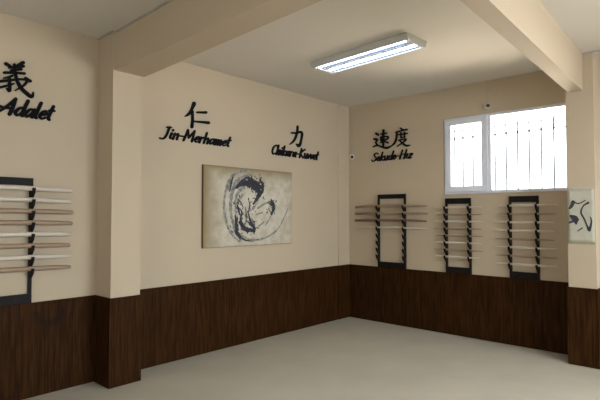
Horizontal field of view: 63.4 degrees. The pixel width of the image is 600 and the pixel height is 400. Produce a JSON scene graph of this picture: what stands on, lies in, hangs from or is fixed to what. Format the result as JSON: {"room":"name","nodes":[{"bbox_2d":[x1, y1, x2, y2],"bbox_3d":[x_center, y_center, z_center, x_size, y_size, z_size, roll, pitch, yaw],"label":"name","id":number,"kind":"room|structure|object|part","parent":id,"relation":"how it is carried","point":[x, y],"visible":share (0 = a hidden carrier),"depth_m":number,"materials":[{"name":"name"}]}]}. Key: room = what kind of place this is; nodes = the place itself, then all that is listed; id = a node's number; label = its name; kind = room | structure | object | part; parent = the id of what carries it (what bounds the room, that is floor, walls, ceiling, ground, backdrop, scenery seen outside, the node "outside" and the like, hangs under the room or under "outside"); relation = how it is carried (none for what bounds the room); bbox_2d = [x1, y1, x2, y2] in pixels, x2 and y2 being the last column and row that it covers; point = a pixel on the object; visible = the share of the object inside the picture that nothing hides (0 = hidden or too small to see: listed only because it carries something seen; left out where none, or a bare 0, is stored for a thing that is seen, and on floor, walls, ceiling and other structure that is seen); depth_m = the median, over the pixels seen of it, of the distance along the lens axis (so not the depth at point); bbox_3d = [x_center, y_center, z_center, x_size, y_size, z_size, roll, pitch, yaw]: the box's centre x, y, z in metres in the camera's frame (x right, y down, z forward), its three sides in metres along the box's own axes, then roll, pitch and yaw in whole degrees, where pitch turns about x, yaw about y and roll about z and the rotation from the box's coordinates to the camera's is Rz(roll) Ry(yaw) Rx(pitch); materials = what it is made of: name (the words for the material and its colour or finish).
{"room":"exercise studio","nodes":[
{"label":"exercise studio","id":0,"kind":"room"},
{"bbox_2d":[96,33,141,297],"bbox_3d":[-1.664,0.075,4.463,0.285,3.140,0.280,-2,-3,43],"label":"column","id":1,"kind":"structure","parent":0,"point":[118,230],"depth_m":4.37,"materials":[{"name":"beige paint"}]},
{"bbox_2d":[94,294,141,388],"bbox_3d":[-1.659,1.252,4.420,0.297,0.776,0.304,-2,-3,43],"label":"cladding","id":2,"kind":"object","parent":1,"relation":"attached to","point":[117,325],"visible":0.93,"depth_m":4.31,"materials":[{"name":"brown wood"}]},
{"bbox_2d":[0,12,337,302],"bbox_3d":[-2.461,0.059,3.966,0.220,3.140,9.640,-2,-3,43],"label":"wall","id":3,"kind":"structure","parent":0,"point":[62,65],"depth_m":4.96,"materials":[{"name":"beige paint"}]},
{"bbox_2d":[0,61,33,97],"bbox_3d":[-2.324,-1.002,3.974,0.020,0.299,0.279,-2,-3,43],"label":"wall lettering","id":4,"kind":"object","parent":3,"relation":"attached to","point":[16,67],"depth_m":3.97},
{"bbox_2d":[0,177,35,306],"bbox_3d":[-2.361,0.328,3.838,0.090,1.030,0.470,-2,-3,43],"label":"rack","id":5,"kind":"object","parent":3,"relation":"attached to","point":[9,300],"visible":0.92,"depth_m":3.98,"materials":[{"name":"black wood"}]},
{"bbox_3d":[-2.210,0.330,4.003,0.090,0.880,0.024,-2,-3,43],"label":"notched post","id":6,"kind":"part","parent":5,"relation":"part of","materials":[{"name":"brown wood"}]},
{"bbox_2d":[0,265,70,272],"bbox_3d":[-2.385,0.560,3.795,0.042,0.050,1.166,-2,-3,43],"label":"sword","id":7,"kind":"object","parent":5,"relation":"in","point":[46,267],"visible":1,"depth_m":3.99,"materials":[{"name":"beige wood"}]},
{"bbox_2d":[0,243,70,248],"bbox_3d":[-2.396,0.371,3.790,0.042,0.050,1.180,-2,-3,43],"label":"sword","id":8,"kind":"object","parent":5,"relation":"in","point":[19,245],"visible":0.98,"depth_m":4.00,"materials":[{"name":"beige wood"}]},
{"bbox_2d":[0,254,70,260],"bbox_3d":[-2.386,0.465,3.797,0.042,0.050,1.169,-2,-3,43],"label":"sword","id":9,"kind":"object","parent":5,"relation":"in","point":[38,256],"visible":1,"depth_m":4.00,"materials":[{"name":"white wood"}]},
{"bbox_2d":[0,232,70,236],"bbox_3d":[-2.394,0.277,3.795,0.042,0.050,1.183,-2,-3,43],"label":"sword","id":10,"kind":"object","parent":5,"relation":"in","point":[2,234],"visible":0.99,"depth_m":3.99,"materials":[{"name":"white wood"}]},
{"bbox_2d":[0,196,71,202],"bbox_3d":[-2.392,-0.005,3.806,0.042,0.050,1.179,-2,-3,43],"label":"sword","id":11,"kind":"object","parent":5,"relation":"in","point":[2,198],"visible":0.98,"depth_m":3.99,"materials":[{"name":"white wood"}]},
{"bbox_2d":[0,184,72,192],"bbox_3d":[-2.388,-0.100,3.813,0.042,0.050,1.187,-2,-3,43],"label":"sword","id":12,"kind":"object","parent":5,"relation":"in","point":[2,186],"visible":1,"depth_m":4.01,"materials":[{"name":"white wood"}]},
{"bbox_2d":[0,220,72,224],"bbox_3d":[-2.383,0.183,3.810,0.042,0.050,1.174,-2,-3,43],"label":"sword","id":13,"kind":"object","parent":5,"relation":"in","point":[2,222],"visible":1,"depth_m":4.00,"materials":[{"name":"beige wood"}]},
{"bbox_2d":[0,208,73,213],"bbox_3d":[-2.378,0.089,3.818,0.042,0.050,1.175,-2,-3,43],"label":"sword","id":14,"kind":"object","parent":5,"relation":"in","point":[2,210],"visible":1,"depth_m":4.01,"materials":[{"name":"beige wood"}]},
{"bbox_2d":[0,97,55,120],"bbox_3d":[-2.323,-0.759,3.970,0.014,0.159,0.624,-2,-3,43],"label":"wall lettering","id":15,"kind":"object","parent":3,"relation":"attached to","point":[34,113],"depth_m":4.03},
{"bbox_2d":[0,295,94,399],"bbox_3d":[-3.672,1.188,2.438,0.012,0.776,5.365,-2,-3,43],"label":"wainscot","id":16,"kind":"structure","parent":3,"relation":"attached to","point":[46,347],"depth_m":4.09,"materials":[{"name":"brown wood"}]},
{"bbox_2d":[98,0,172,39],"bbox_3d":[0.594,-1.564,2.157,6.802,0.014,0.040,-2,-3,44],"label":"trim","id":17,"kind":"structure","parent":3,"relation":"attached to","point":[167,1],"depth_m":4.04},
{"bbox_2d":[159,126,231,146],"bbox_3d":[-1.113,-0.682,5.288,0.014,0.151,0.946,-2,-3,43],"label":"wall lettering","id":18,"kind":"object","parent":3,"relation":"attached to","point":[216,142],"depth_m":5.27},
{"bbox_2d":[184,101,209,128],"bbox_3d":[-1.115,-0.917,5.292,0.017,0.296,0.328,-2,-3,43],"label":"wall lettering","id":19,"kind":"object","parent":3,"relation":"attached to","point":[193,104],"depth_m":5.24},
{"bbox_2d":[140,265,337,368],"bbox_3d":[-0.556,1.298,5.833,0.012,0.776,3.295,-2,-3,43],"label":"wainscot","id":20,"kind":"structure","parent":3,"relation":"attached to","point":[178,322],"depth_m":5.56,"materials":[{"name":"brown wood"}]},
{"bbox_2d":[201,164,291,247],"bbox_3d":[-0.589,0.086,5.818,0.037,0.917,1.404,-2,-3,43],"label":"canvas painting","id":21,"kind":"object","parent":3,"relation":"attached to","point":[241,206],"visible":1,"depth_m":5.74,"materials":[{"name":"grey fabric"}]},
{"bbox_2d":[271,144,318,159],"bbox_3d":[-0.045,-0.630,6.452,0.014,0.145,0.922,-2,-3,43],"label":"wall lettering","id":22,"kind":"object","parent":3,"relation":"attached to","point":[278,152],"depth_m":6.40},
{"bbox_2d":[289,126,302,146],"bbox_3d":[-0.048,-0.848,6.453,0.016,0.291,0.263,-2,-3,43],"label":"wall lettering","id":23,"kind":"object","parent":3,"relation":"attached to","point":[297,132],"depth_m":6.46},
{"bbox_2d":[0,0,599,106],"bbox_3d":[0.125,-1.662,1.649,7.240,0.150,9.640,-2,-3,43],"label":"ceiling","id":24,"kind":"structure","parent":0,"point":[461,49],"depth_m":4.52,"materials":[{"name":"paint"}]},
{"bbox_2d":[115,0,321,76],"bbox_3d":[0.796,-1.395,2.161,6.525,0.350,0.280,-2,-3,44],"label":"ceiling beam","id":25,"kind":"structure","parent":24,"relation":"attached to","point":[177,31],"depth_m":3.60,"materials":[{"name":"beige paint"}]},
{"bbox_2d":[311,32,426,73],"bbox_3d":[0.654,-1.451,4.883,0.340,0.062,1.200,2,-3,-44],"label":"ceiling light","id":26,"kind":"object","parent":24,"relation":"attached to","point":[406,42],"visible":1,"depth_m":4.78,"materials":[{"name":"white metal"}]},
{"bbox_2d":[460,0,582,92],"bbox_3d":[1.718,-1.334,3.676,0.130,0.375,3.362,-2,-2,40],"label":"ceiling beam","id":27,"kind":"structure","parent":24,"relation":"attached to","point":[527,25],"depth_m":3.71,"materials":[{"name":"beige paint"}]},
{"bbox_2d":[23,317,599,399],"bbox_3d":[0.125,1.601,1.542,7.240,0.100,9.640,-2,-3,43],"label":"floor","id":28,"kind":"structure","parent":0,"point":[349,358],"depth_m":4.68,"materials":[{"name":"plastic"}]},
{"bbox_2d":[338,104,348,264],"bbox_3d":[0.645,0.163,7.181,0.010,3.140,0.260,-2,-3,43],"label":"column","id":29,"kind":"structure","parent":0,"point":[343,111],"depth_m":7.18,"materials":[{"name":"beige paint"}]},
{"bbox_2d":[338,264,349,318],"bbox_3d":[0.641,1.340,7.130,0.022,0.776,0.260,-2,-3,43],"label":"cladding","id":30,"kind":"object","parent":29,"relation":"attached to","point":[343,270],"visible":1,"depth_m":7.12,"materials":[{"name":"brown wood"}]},
{"bbox_2d":[349,71,568,354],"bbox_3d":[3.309,0.095,5.064,6.800,3.140,0.220,-2,-3,43],"label":"wall","id":31,"kind":"structure","parent":0,"point":[421,177],"depth_m":6.35,"materials":[{"name":"beige paint"}]},
{"bbox_2d":[372,129,390,148],"bbox_3d":[1.165,-0.859,6.901,0.321,0.287,0.018,-2,-3,43],"label":"wall lettering","id":32,"kind":"object","parent":31,"relation":"attached to","point":[382,138],"depth_m":6.88},
{"bbox_2d":[375,194,406,268],"bbox_3d":[1.253,0.428,6.730,0.445,1.018,0.090,-2,-3,43],"label":"rack","id":33,"kind":"object","parent":31,"relation":"attached to","point":[384,196],"visible":1,"depth_m":6.72,"materials":[{"name":"black wood"}]},
{"bbox_3d":[1.098,0.426,6.872,0.024,0.881,0.090,-2,-3,43],"label":"notched post","id":34,"kind":"part","parent":33,"relation":"part of","materials":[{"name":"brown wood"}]},
{"bbox_2d":[355,204,426,207],"bbox_3d":[1.240,0.086,6.745,1.150,0.048,0.040,-2,-3,43],"label":"sword","id":35,"kind":"object","parent":33,"relation":"attached to","point":[388,205],"visible":1,"depth_m":6.72,"materials":[{"name":"beige wood"}]},
{"bbox_2d":[355,219,426,221],"bbox_3d":[1.234,0.282,6.744,1.155,0.048,0.040,-2,-3,43],"label":"sword","id":36,"kind":"object","parent":33,"relation":"attached to","point":[356,220],"visible":1,"depth_m":6.70,"materials":[{"name":"brown wood"}]},
{"bbox_2d":[356,226,425,229],"bbox_3d":[1.240,0.386,6.735,1.130,0.037,0.028,-2,-3,43],"label":"sword","id":37,"kind":"object","parent":33,"relation":"in","point":[366,226],"visible":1,"depth_m":6.70,"materials":[{"name":"brown wood"}]},
{"bbox_2d":[355,211,427,214],"bbox_3d":[1.240,0.184,6.742,1.160,0.048,0.040,-2,-3,43],"label":"sword","id":38,"kind":"object","parent":33,"relation":"attached to","point":[393,212],"visible":1,"depth_m":6.74,"materials":[{"name":"beige wood"}]},
{"bbox_3d":[1.408,0.417,6.588,0.024,0.881,0.090,-2,-3,43],"label":"notched post","id":39,"kind":"part","parent":33,"relation":"part of","materials":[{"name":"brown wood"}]},
{"bbox_2d":[371,149,412,161],"bbox_3d":[1.278,-0.622,6.792,0.680,0.139,0.014,-2,-3,43],"label":"wall lettering","id":40,"kind":"object","parent":31,"relation":"attached to","point":[393,156],"depth_m":6.77},
{"bbox_2d":[391,127,410,146],"bbox_3d":[1.382,-0.864,6.702,0.309,0.279,0.018,-2,-3,43],"label":"wall lettering","id":41,"kind":"object","parent":31,"relation":"attached to","point":[402,129],"depth_m":6.69},
{"bbox_2d":[443,198,471,273],"bbox_3d":[1.966,0.446,6.075,0.332,0.940,0.090,-2,-3,43],"label":"rack","id":42,"kind":"object","parent":31,"relation":"attached to","point":[449,269],"visible":1,"depth_m":6.07,"materials":[{"name":"black wood"}]},
{"bbox_3d":[1.852,0.448,6.179,0.024,0.793,0.090,-2,-3,43],"label":"notched post","id":43,"kind":"part","parent":42,"relation":"part of","materials":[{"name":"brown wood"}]},
{"bbox_2d":[434,227,480,229],"bbox_3d":[1.964,0.358,6.072,0.626,0.027,0.027,-2,-3,43],"label":"wooden stick","id":44,"kind":"object","parent":42,"relation":"in","point":[445,227],"visible":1,"depth_m":6.03,"materials":[{"name":"beige wood"}]},
{"bbox_2d":[435,206,480,207],"bbox_3d":[1.970,0.092,6.075,0.615,0.027,0.027,-2,-3,43],"label":"wooden stick","id":45,"kind":"object","parent":42,"relation":"in","point":[449,206],"visible":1,"depth_m":6.04,"materials":[{"name":"brown wood"}]},
{"bbox_2d":[436,255,480,258],"bbox_3d":[1.965,0.712,6.059,0.577,0.027,0.027,-2,-3,43],"label":"wooden stick","id":46,"kind":"object","parent":42,"relation":"in","point":[436,255],"visible":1,"depth_m":6.05,"materials":[{"name":"brown wood"}]},
{"bbox_2d":[435,220,481,222],"bbox_3d":[1.971,0.269,6.068,0.614,0.027,0.027,-2,-3,43],"label":"wooden stick","id":47,"kind":"object","parent":42,"relation":"in","point":[452,221],"visible":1,"depth_m":6.05,"materials":[{"name":"brown wood"}]},
{"bbox_2d":[436,241,480,243],"bbox_3d":[1.958,0.535,6.071,0.620,0.027,0.027,-2,-3,43],"label":"wooden stick","id":48,"kind":"object","parent":42,"relation":"in","point":[438,241],"visible":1,"depth_m":6.06,"materials":[{"name":"brown wood"}]},
{"bbox_2d":[434,248,483,251],"bbox_3d":[1.968,0.623,6.059,0.646,0.027,0.027,-2,-3,43],"label":"wooden stick","id":49,"kind":"object","parent":42,"relation":"in","point":[434,248],"visible":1,"depth_m":6.04,"materials":[{"name":"beige wood"}]},
{"bbox_2d":[436,213,481,215],"bbox_3d":[1.977,0.180,6.066,0.587,0.027,0.027,-2,-3,43],"label":"wooden stick","id":50,"kind":"object","parent":42,"relation":"in","point":[456,214],"visible":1,"depth_m":6.05,"materials":[{"name":"beige wood"}]},
{"bbox_2d":[436,235,482,236],"bbox_3d":[1.977,0.446,6.056,0.618,0.027,0.027,-2,-3,43],"label":"wooden stick","id":51,"kind":"object","parent":42,"relation":"in","point":[436,235],"visible":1,"depth_m":6.03,"materials":[{"name":"beige wood"}]},
{"bbox_3d":[2.079,0.441,5.971,0.024,0.793,0.090,-2,-3,43],"label":"notched post","id":52,"kind":"part","parent":42,"relation":"part of","materials":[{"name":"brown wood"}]},
{"bbox_2d":[350,264,568,354],"bbox_3d":[1.848,1.310,6.208,3.028,0.776,0.012,-2,-3,43],"label":"wainscot","id":53,"kind":"structure","parent":31,"relation":"attached to","point":[528,313],"depth_m":6.00,"materials":[{"name":"brown wood"}]},
{"bbox_2d":[483,81,490,109],"bbox_3d":[2.256,-1.274,5.889,0.088,0.350,0.054,-2,-3,43],"label":"sensor","id":54,"kind":"object","parent":31,"relation":"attached to","point":[487,105],"visible":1,"depth_m":5.88,"materials":[{"name":"white plastic"}]},
{"bbox_2d":[443,102,566,195],"bbox_3d":[2.414,-0.565,5.773,1.520,0.986,0.127,-2,-3,43],"label":"window","id":55,"kind":"structure","parent":31,"relation":"in","point":[485,120],"depth_m":5.91,"materials":[{"name":"white plastic"}]},
{"bbox_3d":[2.084,-0.563,6.083,0.540,0.920,0.057,-2,-3,43],"label":"sash","id":56,"kind":"part","parent":55,"relation":"part of","materials":[{"name":"white plastic"}]},
{"bbox_3d":[2.406,-0.080,5.748,1.520,0.016,0.026,-2,-3,43],"label":"sill","id":57,"kind":"part","parent":55,"relation":"part of","materials":[{"name":"beige paint"}]},
{"bbox_2d":[452,115,566,189],"bbox_3d":[2.510,-0.519,5.872,1.502,0.870,0.027,-2,-3,43],"label":"bars","id":58,"kind":"object","parent":31,"relation":"in","point":[553,119],"visible":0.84,"depth_m":5.80,"materials":[{"name":"paint"}]},
{"bbox_3d":[2.510,-0.809,5.881,1.502,0.010,0.008,-2,-3,43],"label":"rail","id":59,"kind":"part","parent":58,"relation":"part of","materials":[{"name":"metal"}]},
{"bbox_2d":[507,196,539,279],"bbox_3d":[2.546,0.425,5.543,0.323,0.946,0.090,-2,-3,43],"label":"rack","id":60,"kind":"object","parent":31,"relation":"attached to","point":[513,274],"visible":1,"depth_m":5.54,"materials":[{"name":"black wood"}]},
{"bbox_3d":[2.436,0.427,5.644,0.024,0.799,0.090,-2,-3,43],"label":"notched post","id":61,"kind":"part","parent":60,"relation":"part of","materials":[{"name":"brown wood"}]},
{"bbox_2d":[495,221,553,223],"bbox_3d":[2.544,0.254,5.543,0.643,0.028,0.028,-2,-3,43],"label":"wooden stick","id":62,"kind":"object","parent":60,"relation":"in","point":[521,222],"visible":1,"depth_m":5.52,"materials":[{"name":"brown wood"}]},
{"bbox_2d":[494,246,555,249],"bbox_3d":[2.550,0.544,5.528,0.672,0.028,0.028,-2,-3,43],"label":"wooden stick","id":63,"kind":"object","parent":60,"relation":"in","point":[514,247],"visible":1,"depth_m":5.51,"materials":[{"name":"brown wood"}]},
{"bbox_2d":[495,238,554,240],"bbox_3d":[2.549,0.447,5.532,0.653,0.028,0.028,-2,-3,43],"label":"wooden stick","id":64,"kind":"object","parent":60,"relation":"in","point":[523,239],"visible":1,"depth_m":5.50,"materials":[{"name":"beige wood"}]},
{"bbox_2d":[496,229,553,231],"bbox_3d":[2.551,0.351,5.532,0.627,0.028,0.028,-2,-3,43],"label":"wooden stick","id":65,"kind":"object","parent":60,"relation":"in","point":[511,230],"visible":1,"depth_m":5.51,"materials":[{"name":"brown wood"}]},
{"bbox_2d":[497,263,556,266],"bbox_3d":[2.562,0.737,5.510,0.656,0.028,0.028,-2,-3,43],"label":"wooden stick","id":66,"kind":"object","parent":60,"relation":"in","point":[517,264],"visible":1,"depth_m":5.49,"materials":[{"name":"brown wood"}]},
{"bbox_2d":[497,213,556,214],"bbox_3d":[2.564,0.157,5.527,0.648,0.028,0.028,-2,-3,43],"label":"wooden stick","id":67,"kind":"object","parent":60,"relation":"in","point":[497,213],"visible":1,"depth_m":5.51,"materials":[{"name":"beige wood"}]},
{"bbox_2d":[497,254,558,258],"bbox_3d":[2.564,0.640,5.511,0.670,0.028,0.028,-2,-3,43],"label":"wooden stick","id":68,"kind":"object","parent":60,"relation":"in","point":[523,256],"visible":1,"depth_m":5.50,"materials":[{"name":"beige wood"}]},
{"bbox_2d":[498,204,557,206],"bbox_3d":[2.576,0.060,5.519,0.649,0.028,0.028,-2,-3,43],"label":"wooden stick","id":69,"kind":"object","parent":60,"relation":"in","point":[511,205],"visible":1,"depth_m":5.52,"materials":[{"name":"brown wood"}]},
{"bbox_3d":[2.656,0.421,5.442,0.024,0.799,0.090,-2,-3,43],"label":"notched post","id":70,"kind":"part","parent":60,"relation":"part of","materials":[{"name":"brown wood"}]},
{"bbox_2d":[565,53,599,368],"bbox_3d":[2.944,0.093,5.016,0.252,3.140,0.345,-2,-3,43],"label":"column","id":71,"kind":"structure","parent":0,"point":[582,108],"depth_m":4.89,"materials":[{"name":"beige paint"}]},
{"bbox_2d":[567,187,594,243],"bbox_3d":[2.821,0.159,4.885,0.239,0.565,0.011,-2,-3,43],"label":"painting","id":72,"kind":"object","parent":71,"relation":"attached to","point":[580,201],"visible":1,"depth_m":4.88,"materials":[{"name":"beige fabric"}]},
{"bbox_2d":[567,286,599,368],"bbox_3d":[2.936,1.270,4.968,0.276,0.776,0.345,-2,-3,43],"label":"cladding","id":73,"kind":"object","parent":71,"relation":"attached to","point":[583,304],"visible":0.9,"depth_m":4.84,"materials":[{"name":"brown wood"}]}
]}

